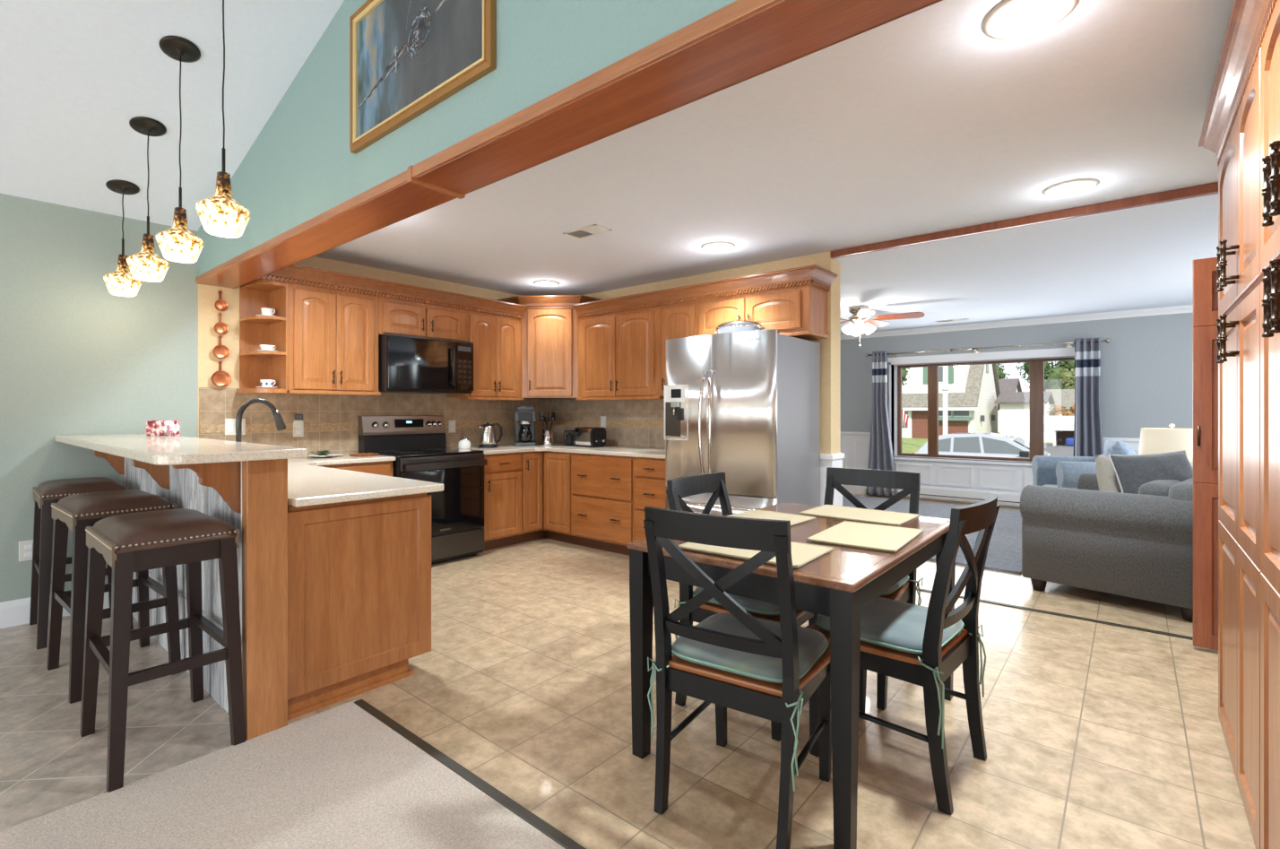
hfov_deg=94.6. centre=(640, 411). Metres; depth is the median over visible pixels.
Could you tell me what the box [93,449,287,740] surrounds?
wall
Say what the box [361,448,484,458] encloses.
cooktop
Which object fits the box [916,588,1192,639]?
trim
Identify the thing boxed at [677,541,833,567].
placemat
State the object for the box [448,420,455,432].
wall plate
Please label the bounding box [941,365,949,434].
pole
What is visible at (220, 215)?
pendant lamp
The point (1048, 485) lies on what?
seat cushion
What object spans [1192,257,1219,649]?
door leaf
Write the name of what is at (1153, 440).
table lamp
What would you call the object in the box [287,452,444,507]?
countertop
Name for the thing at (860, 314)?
ceiling fan
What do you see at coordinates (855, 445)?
wainscoting
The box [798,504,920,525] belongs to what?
placemat
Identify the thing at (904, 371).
leafy tree
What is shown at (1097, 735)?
floor
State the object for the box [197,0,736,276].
wall header
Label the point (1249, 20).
crown molding
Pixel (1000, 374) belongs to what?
leafy tree
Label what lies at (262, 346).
tea cup
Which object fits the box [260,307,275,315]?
tea cup
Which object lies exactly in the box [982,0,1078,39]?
recessed light
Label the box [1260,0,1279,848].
pantry cabinet
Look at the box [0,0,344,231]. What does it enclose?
ceiling
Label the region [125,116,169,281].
pendant lamp
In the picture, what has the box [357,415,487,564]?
range
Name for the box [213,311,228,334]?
copper pan
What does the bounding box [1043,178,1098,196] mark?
recessed light
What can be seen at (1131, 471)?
throw pillow
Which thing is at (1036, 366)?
window
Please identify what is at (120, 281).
pendant lamp
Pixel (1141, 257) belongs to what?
ceiling
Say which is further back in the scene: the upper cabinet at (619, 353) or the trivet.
the upper cabinet at (619, 353)
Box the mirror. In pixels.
[1019,450,1029,457]
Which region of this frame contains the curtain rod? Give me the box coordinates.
[864,337,1110,357]
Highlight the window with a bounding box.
[897,357,1074,461]
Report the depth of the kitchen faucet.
2.96 m
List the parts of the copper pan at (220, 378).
handle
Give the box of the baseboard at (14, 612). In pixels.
[0,591,109,628]
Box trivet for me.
[348,452,379,457]
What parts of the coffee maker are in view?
water tank, control panel, carafe handle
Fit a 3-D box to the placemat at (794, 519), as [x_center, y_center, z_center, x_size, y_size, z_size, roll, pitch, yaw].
[0.504,0.458,2.489,0.300,0.006,0.430,0,0,43]
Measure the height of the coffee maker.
0.400 m
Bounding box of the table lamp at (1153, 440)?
[1138,423,1192,461]
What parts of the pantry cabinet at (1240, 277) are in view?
handle, handle, door, handle, handle, door, door, door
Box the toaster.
[573,426,606,447]
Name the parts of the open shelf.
panel, panel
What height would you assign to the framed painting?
0.580 m
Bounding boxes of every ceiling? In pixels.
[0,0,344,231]
[313,0,1234,295]
[832,193,1218,334]
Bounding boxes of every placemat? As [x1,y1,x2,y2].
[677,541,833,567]
[726,509,816,525]
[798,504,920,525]
[806,520,923,552]
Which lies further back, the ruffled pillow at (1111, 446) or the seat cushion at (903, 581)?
the ruffled pillow at (1111, 446)
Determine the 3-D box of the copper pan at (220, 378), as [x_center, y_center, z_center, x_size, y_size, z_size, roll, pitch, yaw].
[-2.935,-0.263,4.130,0.040,0.189,0.118,0,0,40]
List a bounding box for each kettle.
[477,423,502,448]
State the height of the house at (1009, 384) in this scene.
5.600 m
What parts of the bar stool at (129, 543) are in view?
leg, seat, leg, leather seat, leg, leg, seat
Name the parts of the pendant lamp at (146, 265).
lamp shade, stem, cord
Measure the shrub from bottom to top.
2.599 m
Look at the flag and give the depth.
37.92 m
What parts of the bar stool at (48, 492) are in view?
leg, seat, leg, leather seat, leg, leg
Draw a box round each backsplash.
[198,387,550,453]
[550,398,665,448]
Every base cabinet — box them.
[287,492,431,720]
[322,460,392,475]
[483,452,521,551]
[516,450,578,544]
[571,452,634,555]
[633,457,665,541]
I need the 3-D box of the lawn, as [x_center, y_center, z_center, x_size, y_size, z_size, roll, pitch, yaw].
[39.192,2.225,62.686,100.000,0.500,93.500,0,0,40]
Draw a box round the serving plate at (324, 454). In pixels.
[308,449,343,458]
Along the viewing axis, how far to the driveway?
29.67 m
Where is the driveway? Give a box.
[1044,442,1073,456]
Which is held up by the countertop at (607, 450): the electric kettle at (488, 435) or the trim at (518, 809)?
the electric kettle at (488, 435)
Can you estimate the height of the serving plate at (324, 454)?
0.050 m
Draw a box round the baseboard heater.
[864,484,1021,506]
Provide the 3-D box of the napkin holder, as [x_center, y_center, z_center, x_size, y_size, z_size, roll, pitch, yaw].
[-2.705,0.096,3.346,0.170,0.092,0.060,0,0,2]
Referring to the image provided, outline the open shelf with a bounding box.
[236,279,288,393]
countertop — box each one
[54,432,308,465]
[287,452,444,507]
[450,442,665,458]
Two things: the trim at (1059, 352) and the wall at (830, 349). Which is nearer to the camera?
the wall at (830, 349)
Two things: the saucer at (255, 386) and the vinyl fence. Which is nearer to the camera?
the saucer at (255, 386)
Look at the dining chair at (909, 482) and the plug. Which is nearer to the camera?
the dining chair at (909, 482)
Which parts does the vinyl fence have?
post, fence panel, post, fence panel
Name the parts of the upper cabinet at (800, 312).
door, door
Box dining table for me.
[626,501,955,848]
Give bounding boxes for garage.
[994,391,1055,438]
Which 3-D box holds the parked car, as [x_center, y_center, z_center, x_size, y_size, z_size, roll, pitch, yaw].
[10.559,1.454,17.234,4.530,1.638,2.120,0,0,40]
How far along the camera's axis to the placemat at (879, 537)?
2.17 m
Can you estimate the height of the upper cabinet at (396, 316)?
0.300 m
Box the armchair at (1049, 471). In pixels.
[1031,452,1138,488]
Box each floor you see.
[0,492,1255,848]
[0,700,565,848]
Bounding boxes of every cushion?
[647,613,829,791]
[674,586,779,639]
[815,596,985,749]
[879,575,923,605]
[1042,484,1056,486]
[1138,479,1181,496]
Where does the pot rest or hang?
on the refrigerator
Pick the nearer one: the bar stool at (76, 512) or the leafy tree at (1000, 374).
the bar stool at (76, 512)
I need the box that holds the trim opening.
[830,181,1218,258]
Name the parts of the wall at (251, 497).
edge trim, post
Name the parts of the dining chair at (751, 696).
leg, rail, leg, rail, seat frame, seat, leg, leg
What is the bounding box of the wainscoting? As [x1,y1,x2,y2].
[840,431,1192,508]
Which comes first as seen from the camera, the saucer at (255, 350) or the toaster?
the saucer at (255, 350)
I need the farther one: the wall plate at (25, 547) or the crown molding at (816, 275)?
the crown molding at (816, 275)
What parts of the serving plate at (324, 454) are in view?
dish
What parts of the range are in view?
knob, knob, oven door, handle, storage drawer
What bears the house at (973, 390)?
on the lawn
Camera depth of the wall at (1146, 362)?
6.91 m
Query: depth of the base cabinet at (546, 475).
5.48 m
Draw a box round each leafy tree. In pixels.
[901,367,910,385]
[996,363,1009,379]
[1015,360,1074,391]
[1055,368,1074,389]
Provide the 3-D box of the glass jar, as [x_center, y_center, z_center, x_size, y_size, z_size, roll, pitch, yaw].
[-1.609,0.283,5.413,0.110,0.114,0.110,0,0,40]
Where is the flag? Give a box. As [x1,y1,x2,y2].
[901,408,908,426]
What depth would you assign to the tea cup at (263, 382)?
4.18 m
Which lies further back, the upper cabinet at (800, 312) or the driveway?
the driveway
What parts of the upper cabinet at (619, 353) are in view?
door, door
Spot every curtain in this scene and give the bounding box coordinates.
[866,350,897,496]
[1072,337,1104,456]
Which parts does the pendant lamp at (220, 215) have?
stem, lamp shade, cord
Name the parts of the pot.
pot, lid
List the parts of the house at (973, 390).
door, pane, pane, pane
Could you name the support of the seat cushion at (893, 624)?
on the dining chair at (963, 648)
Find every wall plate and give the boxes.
[18,539,33,561]
[224,418,245,435]
[293,421,303,436]
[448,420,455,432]
[600,415,605,427]
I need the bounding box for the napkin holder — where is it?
[146,420,179,435]
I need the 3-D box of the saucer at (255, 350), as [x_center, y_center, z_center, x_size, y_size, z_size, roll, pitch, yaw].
[-2.664,-0.427,4.216,0.142,0.015,0.141,0,0,40]
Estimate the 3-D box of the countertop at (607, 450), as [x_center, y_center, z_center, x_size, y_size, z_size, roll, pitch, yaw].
[-0.590,0.356,5.280,2.144,0.033,1.328,0,0,40]
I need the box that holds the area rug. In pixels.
[842,495,1021,573]
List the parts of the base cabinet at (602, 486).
drawer, drawer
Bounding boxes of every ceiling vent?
[562,224,611,238]
[935,318,968,322]
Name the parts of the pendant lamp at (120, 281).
lamp shade, cord, stem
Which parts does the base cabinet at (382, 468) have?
drawer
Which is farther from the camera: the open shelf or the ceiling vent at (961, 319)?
the ceiling vent at (961, 319)
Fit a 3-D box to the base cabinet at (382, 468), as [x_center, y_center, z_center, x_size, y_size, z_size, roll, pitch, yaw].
[-2.320,0.800,4.399,0.636,0.850,0.688,0,0,40]
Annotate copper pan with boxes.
[211,360,231,387]
[212,334,229,359]
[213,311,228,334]
[214,289,227,311]
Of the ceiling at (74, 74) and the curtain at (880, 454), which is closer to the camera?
the ceiling at (74, 74)
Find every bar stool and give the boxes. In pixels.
[29,476,133,648]
[46,489,181,703]
[79,508,245,792]
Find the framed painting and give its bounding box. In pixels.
[349,0,496,154]
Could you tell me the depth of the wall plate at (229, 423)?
4.18 m
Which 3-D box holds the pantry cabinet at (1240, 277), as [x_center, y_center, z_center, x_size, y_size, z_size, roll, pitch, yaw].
[2.175,0.122,1.775,0.638,2.205,0.988,0,0,40]
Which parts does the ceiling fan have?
lamp shade, lamp shade, lamp shade, blade, lamp shade, blade, blade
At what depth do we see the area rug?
5.92 m
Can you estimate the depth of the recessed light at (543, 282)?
5.56 m
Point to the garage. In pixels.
(1013, 405)
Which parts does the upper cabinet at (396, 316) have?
door, door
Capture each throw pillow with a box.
[1095,454,1120,492]
[1107,449,1192,493]
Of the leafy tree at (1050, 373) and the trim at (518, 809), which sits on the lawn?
the leafy tree at (1050, 373)
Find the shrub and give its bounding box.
[1046,404,1074,415]
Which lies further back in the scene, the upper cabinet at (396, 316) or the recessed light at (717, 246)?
the upper cabinet at (396, 316)
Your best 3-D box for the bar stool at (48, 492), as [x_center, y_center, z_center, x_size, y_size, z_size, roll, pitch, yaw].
[-3.186,0.809,3.362,0.560,0.836,0.380,0,0,41]
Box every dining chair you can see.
[643,506,831,848]
[665,472,820,741]
[805,467,920,709]
[807,492,1000,814]
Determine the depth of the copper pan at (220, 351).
4.13 m
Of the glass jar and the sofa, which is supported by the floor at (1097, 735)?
the sofa
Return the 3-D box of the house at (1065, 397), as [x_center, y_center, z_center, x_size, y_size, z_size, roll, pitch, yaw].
[42.263,0.150,48.091,15.200,4.250,8.800,0,0,40]
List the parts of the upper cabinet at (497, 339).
door, door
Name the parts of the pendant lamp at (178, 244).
lamp shade, stem, cord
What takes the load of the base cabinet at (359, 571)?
on the floor at (1097, 735)
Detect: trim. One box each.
[199,419,664,432]
[354,699,586,848]
[820,452,844,506]
[887,346,1074,466]
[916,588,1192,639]
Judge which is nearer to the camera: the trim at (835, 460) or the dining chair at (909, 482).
the dining chair at (909, 482)
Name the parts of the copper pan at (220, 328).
handle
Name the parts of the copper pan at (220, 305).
handle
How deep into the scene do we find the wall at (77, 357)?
3.61 m
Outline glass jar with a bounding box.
[458,436,470,449]
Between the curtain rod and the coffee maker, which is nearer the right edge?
the curtain rod
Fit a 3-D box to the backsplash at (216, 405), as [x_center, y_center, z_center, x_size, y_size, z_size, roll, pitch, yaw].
[-2.004,0.090,5.272,0.009,0.510,3.183,0,0,40]
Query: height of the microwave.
0.453 m
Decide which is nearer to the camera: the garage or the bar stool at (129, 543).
the bar stool at (129, 543)
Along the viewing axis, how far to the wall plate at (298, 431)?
4.52 m
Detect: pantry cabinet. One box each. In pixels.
[1216,49,1262,848]
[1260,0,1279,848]
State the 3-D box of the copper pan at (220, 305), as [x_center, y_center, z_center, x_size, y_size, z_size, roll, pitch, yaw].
[-2.935,-0.775,4.130,0.040,0.151,0.080,0,0,40]
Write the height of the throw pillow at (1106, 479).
0.476 m
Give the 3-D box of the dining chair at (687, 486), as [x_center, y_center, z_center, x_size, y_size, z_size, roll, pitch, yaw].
[0.443,0.759,2.505,0.545,0.938,0.470,0,0,38]
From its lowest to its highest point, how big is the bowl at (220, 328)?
0.088 m
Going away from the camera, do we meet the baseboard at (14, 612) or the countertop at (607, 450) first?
the baseboard at (14, 612)
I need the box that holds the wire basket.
[563,430,575,446]
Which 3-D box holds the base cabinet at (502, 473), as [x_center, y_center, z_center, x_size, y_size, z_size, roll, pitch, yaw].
[-1.446,0.800,5.423,0.668,0.850,0.440,0,0,40]
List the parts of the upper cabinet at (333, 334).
door, handle, door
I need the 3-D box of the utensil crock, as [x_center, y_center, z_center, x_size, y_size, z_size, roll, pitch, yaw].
[-0.920,0.260,5.880,0.104,0.160,0.103,0,0,40]
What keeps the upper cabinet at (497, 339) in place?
attached to the wall at (77, 357)
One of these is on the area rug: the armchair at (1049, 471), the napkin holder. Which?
the armchair at (1049, 471)
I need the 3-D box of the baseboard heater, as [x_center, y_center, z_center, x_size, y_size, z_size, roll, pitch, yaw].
[4.815,1.110,7.423,3.900,0.170,0.070,0,0,40]
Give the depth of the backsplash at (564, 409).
5.83 m
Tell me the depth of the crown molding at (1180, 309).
7.38 m
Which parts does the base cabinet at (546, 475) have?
door, door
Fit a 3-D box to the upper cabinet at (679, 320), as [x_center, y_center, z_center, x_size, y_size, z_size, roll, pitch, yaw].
[0.417,-0.522,5.076,0.380,0.785,0.378,0,0,40]
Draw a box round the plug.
[294,414,302,426]
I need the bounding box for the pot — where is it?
[712,318,765,333]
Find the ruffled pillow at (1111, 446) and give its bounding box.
[1103,439,1137,457]
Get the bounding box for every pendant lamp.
[103,179,142,296]
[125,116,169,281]
[155,35,204,262]
[195,0,250,237]
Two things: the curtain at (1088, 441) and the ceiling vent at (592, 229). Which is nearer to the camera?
the ceiling vent at (592, 229)
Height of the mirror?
0.160 m
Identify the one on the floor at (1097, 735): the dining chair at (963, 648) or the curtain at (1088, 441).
the dining chair at (963, 648)
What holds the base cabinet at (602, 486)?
on the floor at (1097, 735)
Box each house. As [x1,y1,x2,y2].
[901,363,1000,438]
[997,378,1021,432]
[1045,389,1074,414]
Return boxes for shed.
[1049,428,1073,446]
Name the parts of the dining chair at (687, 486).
leg, rail, leg, seat frame, seat, leg, leg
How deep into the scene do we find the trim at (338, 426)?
5.50 m
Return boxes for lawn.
[901,432,1053,453]
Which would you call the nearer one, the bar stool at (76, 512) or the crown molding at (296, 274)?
the bar stool at (76, 512)
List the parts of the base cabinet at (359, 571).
shoe moulding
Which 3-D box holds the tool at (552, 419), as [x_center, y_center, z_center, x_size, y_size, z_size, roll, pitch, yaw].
[-0.879,0.186,5.863,0.095,0.285,0.060,0,0,23]
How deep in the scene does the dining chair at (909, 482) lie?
2.86 m
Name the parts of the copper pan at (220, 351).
handle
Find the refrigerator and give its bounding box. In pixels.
[664,328,820,515]
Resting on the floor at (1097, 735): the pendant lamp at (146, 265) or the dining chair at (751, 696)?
the dining chair at (751, 696)
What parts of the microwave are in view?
door, handle, control panel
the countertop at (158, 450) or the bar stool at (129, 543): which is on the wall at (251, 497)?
the countertop at (158, 450)
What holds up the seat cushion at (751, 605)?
on the dining chair at (687, 486)
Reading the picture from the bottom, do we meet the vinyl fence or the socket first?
the socket
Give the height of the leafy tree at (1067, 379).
6.696 m
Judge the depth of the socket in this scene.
3.42 m
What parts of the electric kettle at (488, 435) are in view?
handle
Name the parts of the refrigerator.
dispenser frame, door, handle, handle, freezer drawer, handle, door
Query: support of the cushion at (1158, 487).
on the sofa
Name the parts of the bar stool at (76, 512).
leg, seat, leg, leather seat, leg, leg, seat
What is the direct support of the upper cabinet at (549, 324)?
attached to the wall at (830, 349)
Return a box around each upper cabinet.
[285,283,380,395]
[378,296,466,341]
[447,310,523,400]
[496,294,601,398]
[576,305,664,400]
[661,300,698,396]
[698,284,829,339]
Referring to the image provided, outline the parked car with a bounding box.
[911,432,1050,458]
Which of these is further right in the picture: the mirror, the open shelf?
the mirror
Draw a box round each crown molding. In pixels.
[259,264,527,318]
[572,264,837,318]
[840,304,1192,339]
[1198,0,1276,165]
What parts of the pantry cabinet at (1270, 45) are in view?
handle, handle, door, door, handle, handle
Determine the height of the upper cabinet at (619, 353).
0.807 m
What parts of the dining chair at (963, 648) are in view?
leg, leg, seat, seat frame, leg, rail, rail, leg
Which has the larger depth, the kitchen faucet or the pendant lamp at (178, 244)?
the kitchen faucet
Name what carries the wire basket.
on the countertop at (607, 450)
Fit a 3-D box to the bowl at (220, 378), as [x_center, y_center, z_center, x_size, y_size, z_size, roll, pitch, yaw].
[-2.933,-0.227,4.128,0.034,0.118,0.118,0,0,40]
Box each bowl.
[211,370,231,387]
[212,345,229,359]
[213,321,228,334]
[214,299,227,311]
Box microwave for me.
[378,333,473,394]
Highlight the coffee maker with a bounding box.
[514,405,536,446]
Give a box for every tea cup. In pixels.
[259,344,276,349]
[259,379,275,386]
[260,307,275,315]
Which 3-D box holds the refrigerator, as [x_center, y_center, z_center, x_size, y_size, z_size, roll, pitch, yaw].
[0.743,0.343,4.412,0.905,1.765,0.888,0,0,40]
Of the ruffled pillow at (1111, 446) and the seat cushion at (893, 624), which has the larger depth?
the ruffled pillow at (1111, 446)
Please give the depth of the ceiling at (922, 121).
2.82 m
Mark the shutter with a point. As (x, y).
(950, 368)
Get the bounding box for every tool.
[539,415,544,429]
[550,415,555,429]
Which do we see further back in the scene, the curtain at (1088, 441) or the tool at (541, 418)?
the curtain at (1088, 441)
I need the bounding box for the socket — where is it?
[24,544,32,556]
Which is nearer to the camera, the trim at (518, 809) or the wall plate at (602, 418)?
the trim at (518, 809)
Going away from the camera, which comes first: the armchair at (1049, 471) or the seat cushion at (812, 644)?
the seat cushion at (812, 644)
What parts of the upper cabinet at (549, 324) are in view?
crown moulding, door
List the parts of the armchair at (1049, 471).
arm, arm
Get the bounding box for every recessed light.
[533,279,559,286]
[700,241,735,251]
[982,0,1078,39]
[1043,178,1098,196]
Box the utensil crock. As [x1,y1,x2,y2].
[542,429,553,445]
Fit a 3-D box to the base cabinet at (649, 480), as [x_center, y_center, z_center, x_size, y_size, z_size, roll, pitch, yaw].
[0.286,0.800,4.982,0.385,0.850,0.688,0,0,40]
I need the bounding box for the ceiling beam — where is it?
[195,0,942,288]
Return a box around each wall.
[0,193,519,602]
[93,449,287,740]
[583,250,840,454]
[840,312,1192,466]
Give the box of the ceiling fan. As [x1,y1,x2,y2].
[840,305,924,347]
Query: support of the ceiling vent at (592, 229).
in the ceiling at (922, 121)
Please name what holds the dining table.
on the floor at (1097, 735)
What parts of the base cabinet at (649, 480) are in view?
drawer, drawer, drawer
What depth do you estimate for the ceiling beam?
1.70 m
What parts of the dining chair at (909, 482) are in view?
leg, rail, leg, seat, seat frame, leg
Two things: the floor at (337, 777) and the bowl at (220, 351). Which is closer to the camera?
the floor at (337, 777)
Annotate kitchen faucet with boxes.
[235,397,285,441]
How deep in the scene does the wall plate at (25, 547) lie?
3.41 m
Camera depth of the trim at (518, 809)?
1.93 m
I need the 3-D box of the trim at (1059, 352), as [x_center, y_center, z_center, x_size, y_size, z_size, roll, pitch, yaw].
[4.598,-0.045,7.928,2.360,1.460,0.470,0,0,40]
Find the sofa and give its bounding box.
[1020,473,1192,622]
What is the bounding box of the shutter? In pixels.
[923,365,953,383]
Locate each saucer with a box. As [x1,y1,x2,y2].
[255,349,278,351]
[255,386,277,388]
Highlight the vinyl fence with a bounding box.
[1022,414,1074,441]
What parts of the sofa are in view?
arm, backrest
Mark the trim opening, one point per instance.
(1212, 188)
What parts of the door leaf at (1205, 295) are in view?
handle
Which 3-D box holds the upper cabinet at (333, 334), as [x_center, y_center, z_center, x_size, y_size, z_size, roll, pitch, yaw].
[-2.387,-0.521,4.520,0.378,0.787,0.656,0,0,40]

